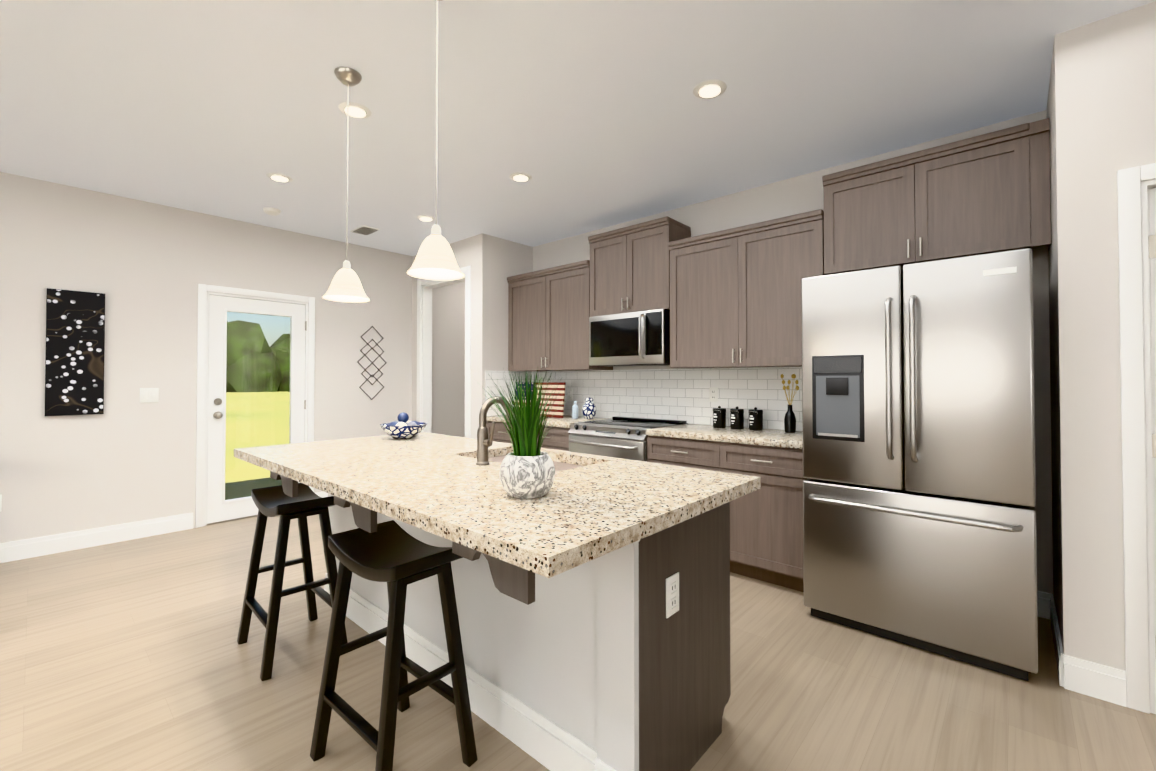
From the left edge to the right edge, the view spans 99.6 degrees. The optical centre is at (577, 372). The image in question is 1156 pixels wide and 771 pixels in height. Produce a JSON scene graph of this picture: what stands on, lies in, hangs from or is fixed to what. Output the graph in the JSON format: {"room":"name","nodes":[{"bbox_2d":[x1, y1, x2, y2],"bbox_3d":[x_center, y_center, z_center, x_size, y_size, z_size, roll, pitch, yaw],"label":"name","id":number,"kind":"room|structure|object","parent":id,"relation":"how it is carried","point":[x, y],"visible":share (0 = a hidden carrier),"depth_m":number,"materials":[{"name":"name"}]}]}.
{"room":"kitchen","nodes":[
{"label":"kitchen","id":0,"kind":"room"},
{"bbox_2d":[0,172,464,542],"bbox_3d":[-3.431,-0.030,4.194,0.120,2.740,10.320,-1,-1,42],"label":"wall","id":1,"kind":"structure","parent":0,"point":[146,269],"depth_m":4.01,"materials":[{"name":"white paint"}]},
{"bbox_2d":[0,495,1,511],"bbox_3d":[-4.056,0.911,3.387,0.008,0.118,0.075,-1,-1,42],"label":"electrical outlet plate","id":2,"kind":"object","parent":1,"relation":"attached to","point":[0,503],"visible":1,"depth_m":3.41,"materials":[{"name":"white"}]},
{"bbox_2d":[45,288,104,415],"bbox_3d":[-3.790,-0.148,3.684,0.026,0.936,0.309,-1,-1,42],"label":"picture","id":3,"kind":"object","parent":1,"relation":"attached to","point":[75,351],"visible":0.93,"depth_m":3.67,"materials":[{"name":"black"}]},
{"bbox_2d":[0,513,192,562],"bbox_3d":[-5.032,1.244,2.293,0.014,0.135,5.140,-1,-1,42],"label":"baseboard","id":4,"kind":"structure","parent":1,"relation":"attached to","point":[52,544],"depth_m":3.74,"materials":[{"name":"white wood"}]},
{"bbox_2d":[140,388,158,401],"bbox_3d":[-3.515,0.184,4.002,0.008,0.117,0.117,-1,-1,42],"label":"switch plate","id":5,"kind":"object","parent":1,"relation":"attached to","point":[149,394],"visible":1,"depth_m":4.00,"materials":[{"name":"white plastic"}]},
{"bbox_2d":[195,284,314,527],"bbox_3d":[-3.031,0.289,4.623,0.136,2.115,0.950,-1,-1,42],"label":"trim","id":6,"kind":"structure","parent":1,"relation":"attached to","point":[205,291],"depth_m":4.29,"materials":[{"name":"white wood"}]},
{"bbox_2d":[207,295,306,523],"bbox_3d":[-2.981,0.323,4.590,0.114,2.016,0.802,-1,-1,42],"label":"entry door","id":7,"kind":"structure","parent":1,"relation":"in","point":[220,507],"depth_m":4.44,"materials":[{"name":"white wood"}]},
{"bbox_2d":[315,491,327,497],"bbox_3d":[-2.306,1.290,5.328,0.014,0.135,1.060,-1,-1,42],"label":"baseboard","id":8,"kind":"structure","parent":1,"relation":"attached to","point":[323,494],"depth_m":4.99,"materials":[{"name":"white"}]},
{"bbox_2d":[357,326,386,399],"bbox_3d":[-2.271,-0.108,5.385,0.016,0.817,0.330,-1,-1,42],"label":"wall decor","id":9,"kind":"object","parent":1,"relation":"attached to","point":[372,362],"visible":1,"depth_m":5.38,"materials":[{"name":"grey metal"}]},
{"bbox_2d":[412,236,474,438],"bbox_3d":[-1.459,-0.012,5.380,1.230,2.740,0.120,-1,-1,42],"label":"wall","id":10,"kind":"structure","parent":0,"point":[463,250],"depth_m":5.08,"materials":[{"name":"white paint"}]},
{"bbox_2d":[416,266,470,437],"bbox_3d":[-1.438,0.135,5.348,1.030,2.445,0.136,-1,-1,42],"label":"trim","id":11,"kind":"structure","parent":10,"relation":"attached to","point":[424,334],"depth_m":5.60,"materials":[{"name":"white"}]},
{"bbox_2d":[475,233,532,438],"bbox_3d":[0.012,-0.002,6.007,0.120,2.740,3.020,-1,-1,42],"label":"wall","id":12,"kind":"structure","parent":0,"point":[498,261],"depth_m":4.95,"materials":[{"name":"white paint"}]},
{"bbox_2d":[0,514,1155,770],"bbox_3d":[-0.099,1.320,1.180,9.080,0.050,10.320,-1,-1,42],"label":"floor","id":13,"kind":"structure","parent":0,"point":[128,656],"depth_m":2.00,"materials":[{"name":"brown wood"}]},
{"bbox_2d":[237,483,347,680],"bbox_3d":[-1.375,0.947,2.353,0.463,0.738,0.370,-1,-1,42],"label":"stool","id":14,"kind":"object","parent":13,"relation":"on","point":[272,501],"visible":0.96,"depth_m":2.29,"materials":[{"name":"black wood"}]},
{"bbox_2d":[310,520,476,770],"bbox_3d":[-0.623,0.936,1.650,0.463,0.738,0.370,-1,-1,42],"label":"stool","id":15,"kind":"object","parent":13,"relation":"on","point":[395,556],"visible":0.96,"depth_m":1.61,"materials":[{"name":"black wood"}]},
{"bbox_2d":[264,468,730,770],"bbox_3d":[-0.565,0.875,2.208,2.222,0.872,0.996,-1,-1,42],"label":"kitchen island","id":16,"kind":"object","parent":13,"relation":"on","point":[581,652],"depth_m":1.61,"materials":[{"name":"white"}]},
{"bbox_2d":[234,432,760,579],"bbox_3d":[-0.567,0.417,2.199,2.360,0.044,1.110,-1,-1,42],"label":"island countertop","id":17,"kind":"structure","parent":16,"relation":"on","point":[433,483],"depth_m":1.59,"materials":[{"name":"beige stone"}]},
{"bbox_2d":[380,412,426,438],"bbox_3d":[-1.082,0.326,3.033,0.280,0.162,0.280,-1,-1,42],"label":"bowl","id":18,"kind":"object","parent":17,"relation":"on","point":[402,427],"visible":1,"depth_m":2.96,"materials":[{"name":"blue ceramic"}]},
{"bbox_2d":[476,396,513,465],"bbox_3d":[-0.340,0.248,2.132,0.110,0.291,0.211,-1,-1,42],"label":"faucet","id":19,"kind":"object","parent":17,"relation":"on","point":[484,442],"visible":0.85,"depth_m":2.08,"materials":[{"name":"silver metal"}]},
{"bbox_2d":[483,368,573,498],"bbox_3d":[-0.187,0.183,1.567,0.376,0.404,0.354,-1,-1,42],"label":"plant","id":20,"kind":"object","parent":17,"relation":"on","point":[527,469],"visible":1,"depth_m":1.50,"materials":[{"name":"green plant"}]},
{"bbox_2d":[488,452,581,471],"bbox_3d":[-0.231,0.542,2.286,0.724,0.228,0.394,-1,-1,42],"label":"sink","id":21,"kind":"object","parent":17,"relation":"in","point":[493,455],"depth_m":2.37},
{"bbox_2d":[666,572,678,617],"bbox_3d":[0.296,0.692,1.520,0.008,0.120,0.074,-1,-1,42],"label":"outlet","id":22,"kind":"object","parent":16,"relation":"attached to","point":[672,594],"visible":1,"depth_m":1.51,"materials":[{"name":"white plastic"}]},
{"bbox_2d":[486,421,569,450],"bbox_3d":[-0.282,0.912,4.716,1.138,0.872,0.626,-1,-1,42],"label":"base cabinet","id":23,"kind":"object","parent":13,"relation":"on","point":[557,438],"depth_m":4.29,"materials":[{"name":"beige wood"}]},
{"bbox_2d":[486,414,802,448],"bbox_3d":[0.427,0.445,4.079,3.060,0.043,0.636,-1,-1,42],"label":"countertop","id":24,"kind":"structure","parent":23,"relation":"on","point":[770,437],"depth_m":3.37,"materials":[{"name":"beige stone"}]},
{"bbox_2d":[514,382,565,417],"bbox_3d":[-0.354,0.265,4.907,0.700,0.337,0.172,-1,-1,42],"label":"board","id":25,"kind":"object","parent":24,"relation":"on","point":[560,397],"visible":0.48,"depth_m":4.72,"materials":[{"name":"red"}]},
{"bbox_2d":[572,401,577,418],"bbox_3d":[-0.026,0.347,4.598,0.059,0.166,0.059,-1,-1,33],"label":"bottle","id":26,"kind":"object","parent":24,"relation":"on","point":[574,408],"depth_m":4.57,"materials":[{"name":"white glass"}]},
{"bbox_2d":[582,397,595,418],"bbox_3d":[0.105,0.329,4.534,0.131,0.200,0.131,0,-1,-3],"label":"ginger jar","id":27,"kind":"object","parent":24,"relation":"on","point":[589,409],"depth_m":4.49,"materials":[{"name":"blue ceramic"}]},
{"bbox_2d":[713,406,725,427],"bbox_3d":[1.075,0.335,3.714,0.100,0.165,0.103,-1,-1,42],"label":"canister","id":28,"kind":"object","parent":24,"relation":"on","point":[719,414],"depth_m":3.68,"materials":[{"name":"black"}]},
{"bbox_2d":[730,407,743,428],"bbox_3d":[1.179,0.333,3.620,0.100,0.165,0.103,-1,-1,42],"label":"canister","id":29,"kind":"object","parent":24,"relation":"on","point":[737,418],"depth_m":3.58,"materials":[{"name":"black"}]},
{"bbox_2d":[748,407,762,430],"bbox_3d":[1.284,0.332,3.527,0.100,0.165,0.103,-1,-1,42],"label":"canister","id":30,"kind":"object","parent":24,"relation":"on","point":[755,415],"depth_m":3.49,"materials":[{"name":"black"}]},
{"bbox_2d":[781,374,798,432],"bbox_3d":[1.464,0.210,3.369,0.118,0.404,0.099,-1,-1,42],"label":"vase","id":31,"kind":"object","parent":24,"relation":"on","point":[789,422],"visible":1,"depth_m":3.35,"materials":[{"name":"black ceramic"}]},
{"bbox_2d":[568,416,687,461],"bbox_3d":[0.394,0.869,4.039,0.764,0.938,0.715,-1,-1,42],"label":"range","id":32,"kind":"object","parent":13,"relation":"on","point":[621,437],"visible":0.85,"depth_m":3.85,"materials":[{"name":"silver metal"}]},
{"bbox_2d":[647,435,806,591],"bbox_3d":[1.141,0.893,3.438,1.144,0.872,0.626,-1,-1,42],"label":"base cabinet","id":33,"kind":"object","parent":13,"relation":"on","point":[766,532],"depth_m":3.04,"materials":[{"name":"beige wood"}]},
{"bbox_2d":[801,248,1037,681],"bbox_3d":[1.810,0.399,2.619,0.925,1.835,0.890,-1,-1,42],"label":"refrigerator","id":34,"kind":"object","parent":13,"relation":"on","point":[919,482],"visible":1,"depth_m":2.27,"materials":[{"name":"grey metal"}]},
{"bbox_2d":[0,0,1155,255],"bbox_3d":[-0.099,-1.470,1.222,9.080,0.050,10.320,-1,-1,42],"label":"ceiling","id":35,"kind":"structure","parent":0,"point":[590,114],"depth_m":2.54,"materials":[{"name":"white paint"}]},
{"bbox_2d":[263,207,280,215],"bbox_3d":[-2.630,-1.381,4.194,0.132,0.038,0.132,-1,-1,42],"label":"smoke detector","id":36,"kind":"object","parent":35,"relation":"attached to","point":[271,211],"visible":1,"depth_m":4.16,"materials":[{"name":"white plastic"}]},
{"bbox_2d":[266,173,292,181],"bbox_3d":[-2.155,-1.404,3.526,0.164,0.010,0.164,-1,-1,42],"label":"recessed light","id":37,"kind":"object","parent":35,"relation":"in","point":[279,177],"visible":1,"depth_m":3.50,"materials":[{"name":"white plastic"}]},
{"bbox_2d":[323,67,368,301],"bbox_3d":[-1.100,-0.889,2.328,0.202,1.076,0.202,-1,-1,42],"label":"pendant light","id":38,"kind":"object","parent":35,"relation":"hanging from","point":[345,286],"visible":1,"depth_m":2.30,"materials":[{"name":"white glass"}]},
{"bbox_2d":[339,102,371,118],"bbox_3d":[-1.209,-1.418,2.649,0.164,0.010,0.164,-1,-1,42],"label":"recessed light","id":39,"kind":"object","parent":35,"relation":"in","point":[357,110],"visible":0.98,"depth_m":2.63,"materials":[{"name":"white plastic"}]},
{"bbox_2d":[350,225,378,234],"bbox_3d":[-2.080,-1.385,4.762,0.280,0.010,0.160,-1,-1,42],"label":"ceiling vent","id":40,"kind":"object","parent":35,"relation":"in","point":[365,230],"visible":0.98,"depth_m":4.74,"materials":[{"name":"white metal"}]},
{"bbox_2d":[416,215,434,220],"bbox_3d":[-1.374,-1.391,4.410,0.164,0.010,0.164,-1,-1,42],"label":"recessed light","id":41,"kind":"object","parent":35,"relation":"in","point":[425,218],"visible":1,"depth_m":4.39,"materials":[{"name":"white plastic"}]},
{"bbox_2d":[407,0,463,279],"bbox_3d":[-0.519,-0.897,1.793,0.202,1.076,0.202,-1,-1,42],"label":"pendant light","id":42,"kind":"object","parent":35,"relation":"hanging from","point":[435,259],"visible":1,"depth_m":1.76,"materials":[{"name":"white glass"}]},
{"bbox_2d":[509,172,531,181],"bbox_3d":[-0.413,-1.405,3.520,0.164,0.010,0.164,-1,-1,42],"label":"recessed light","id":43,"kind":"object","parent":35,"relation":"in","point":[521,177],"visible":1,"depth_m":3.50,"materials":[{"name":"white plastic"}]},
{"bbox_2d":[693,80,726,98],"bbox_3d":[0.664,-1.421,2.459,0.164,0.010,0.164,-1,-1,42],"label":"recessed light","id":44,"kind":"object","parent":35,"relation":"in","point":[709,89],"visible":1,"depth_m":2.44,"materials":[{"name":"white plastic"}]},
{"bbox_2d":[533,110,1052,593],"bbox_3d":[1.060,-0.032,4.032,4.320,2.740,0.120,-1,-1,42],"label":"wall","id":45,"kind":"structure","parent":0,"point":[791,196],"depth_m":3.37,"materials":[{"name":"white paint"}]},
{"bbox_2d":[507,262,612,370],"bbox_3d":[-0.198,-0.492,4.850,1.111,0.939,0.347,-1,-1,42],"label":"upper cabinet","id":46,"kind":"object","parent":45,"relation":"attached to","point":[549,312],"depth_m":4.68,"materials":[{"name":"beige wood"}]},
{"bbox_2d":[587,218,694,316],"bbox_3d":[0.522,-0.836,4.209,0.816,0.681,0.347,-1,-1,42],"label":"upper cabinet","id":47,"kind":"object","parent":45,"relation":"attached to","point":[631,269],"depth_m":4.03,"materials":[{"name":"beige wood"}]},
{"bbox_2d":[589,309,669,366],"bbox_3d":[0.490,-0.277,4.165,0.760,0.431,0.442,-1,-1,42],"label":"over-the-range microwave","id":48,"kind":"object","parent":47,"relation":"attached to","point":[640,338],"visible":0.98,"depth_m":3.99,"materials":[{"name":"grey metal"}]},
{"bbox_2d":[485,367,801,430],"bbox_3d":[0.428,0.195,4.083,3.060,0.456,0.637,-1,-1,42],"label":"backsplash","id":49,"kind":"structure","parent":45,"relation":"attached to","point":[675,394],"depth_m":4.15,"materials":[{"name":"tile"}]},
{"bbox_2d":[567,389,572,399],"bbox_3d":[-0.084,0.222,4.954,0.074,0.116,0.008,-1,-1,42],"label":"outlet","id":50,"kind":"object","parent":49,"relation":"attached to","point":[569,391],"depth_m":4.95,"materials":[{"name":"white plastic"}]},
{"bbox_2d":[709,387,717,401],"bbox_3d":[1.084,0.176,3.905,0.074,0.116,0.008,-1,-1,42],"label":"outlet","id":51,"kind":"object","parent":49,"relation":"attached to","point":[713,394],"depth_m":3.90,"materials":[{"name":"white plastic"}]},
{"bbox_2d":[670,214,826,368],"bbox_3d":[1.240,-0.511,3.558,1.108,0.939,0.347,-1,-1,42],"label":"upper cabinet","id":52,"kind":"object","parent":45,"relation":"attached to","point":[730,298],"depth_m":3.40,"materials":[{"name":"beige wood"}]},
{"bbox_2d":[819,122,1050,274],"bbox_3d":[2.036,-0.909,2.849,1.023,0.576,0.347,-1,-1,42],"label":"upper cabinet","id":53,"kind":"object","parent":45,"relation":"attached to","point":[988,195],"depth_m":2.66,"materials":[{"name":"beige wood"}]},
{"bbox_2d":[1037,591,1043,617],"bbox_3d":[2.164,1.254,2.930,0.990,0.135,0.014,-1,-1,42],"label":"baseboard","id":54,"kind":"structure","parent":45,"relation":"attached to","point":[1040,595],"depth_m":2.63,"materials":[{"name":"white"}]},
{"bbox_2d":[1048,245,1053,594],"bbox_3d":[3.157,-0.044,3.223,0.120,2.740,2.960,-1,-1,42],"label":"wall","id":55,"kind":"structure","parent":0,"point":[1052,418],"depth_m":2.56,"materials":[{"name":"white paint"}]},
{"bbox_2d":[1044,592,1071,690],"bbox_3d":[2.260,1.244,2.306,0.014,0.135,0.754,-1,-1,42],"label":"baseboard","id":56,"kind":"structure","parent":55,"relation":"attached to","point":[1064,662],"depth_m":2.14,"materials":[{"name":"white wood"}]},
{"bbox_2d":[1046,1,1155,670],"bbox_3d":[3.331,-0.078,0.956,3.410,2.740,0.120,-1,-1,42],"label":"wall","id":57,"kind":"structure","parent":0,"point":[1101,109],"depth_m":1.99,"materials":[{"name":"white paint"}]},
{"bbox_2d":[1088,661,1115,694],"bbox_3d":[3.063,1.255,2.999,0.014,0.135,2.590,-1,-1,42],"label":"baseboard","id":58,"kind":"structure","parent":57,"relation":"attached to","point":[1095,680],"depth_m":1.95,"materials":[{"name":"white wood"}]},
{"bbox_2d":[1117,163,1155,713],"bbox_3d":[2.534,0.247,1.657,0.938,2.110,0.136,-1,-1,42],"label":"trim","id":59,"kind":"structure","parent":57,"relation":"attached to","point":[1137,423],"depth_m":1.90,"materials":[{"name":"white wood"}]},
{"bbox_2d":[1148,188,1155,652],"bbox_3d":[2.534,0.290,2.160,0.121,2.016,0.781,-1,-1,42],"label":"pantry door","id":60,"kind":"structure","parent":57,"relation":"in","point":[1152,244],"depth_m":1.91,"materials":[{"name":"white"}]},
{"label":"outside","id":61,"kind":"structure","parent":0,"visible":0},
{"bbox_2d":[225,320,289,499],"bbox_3d":[-54.053,-2.436,48.576,134.420,15.031,180.000,-1,-1,42],"label":"lawn","id":62,"kind":"structure","parent":61,"point":[255,439],"depth_m":35.02,"materials":[{"name":"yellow plant"}]}
]}

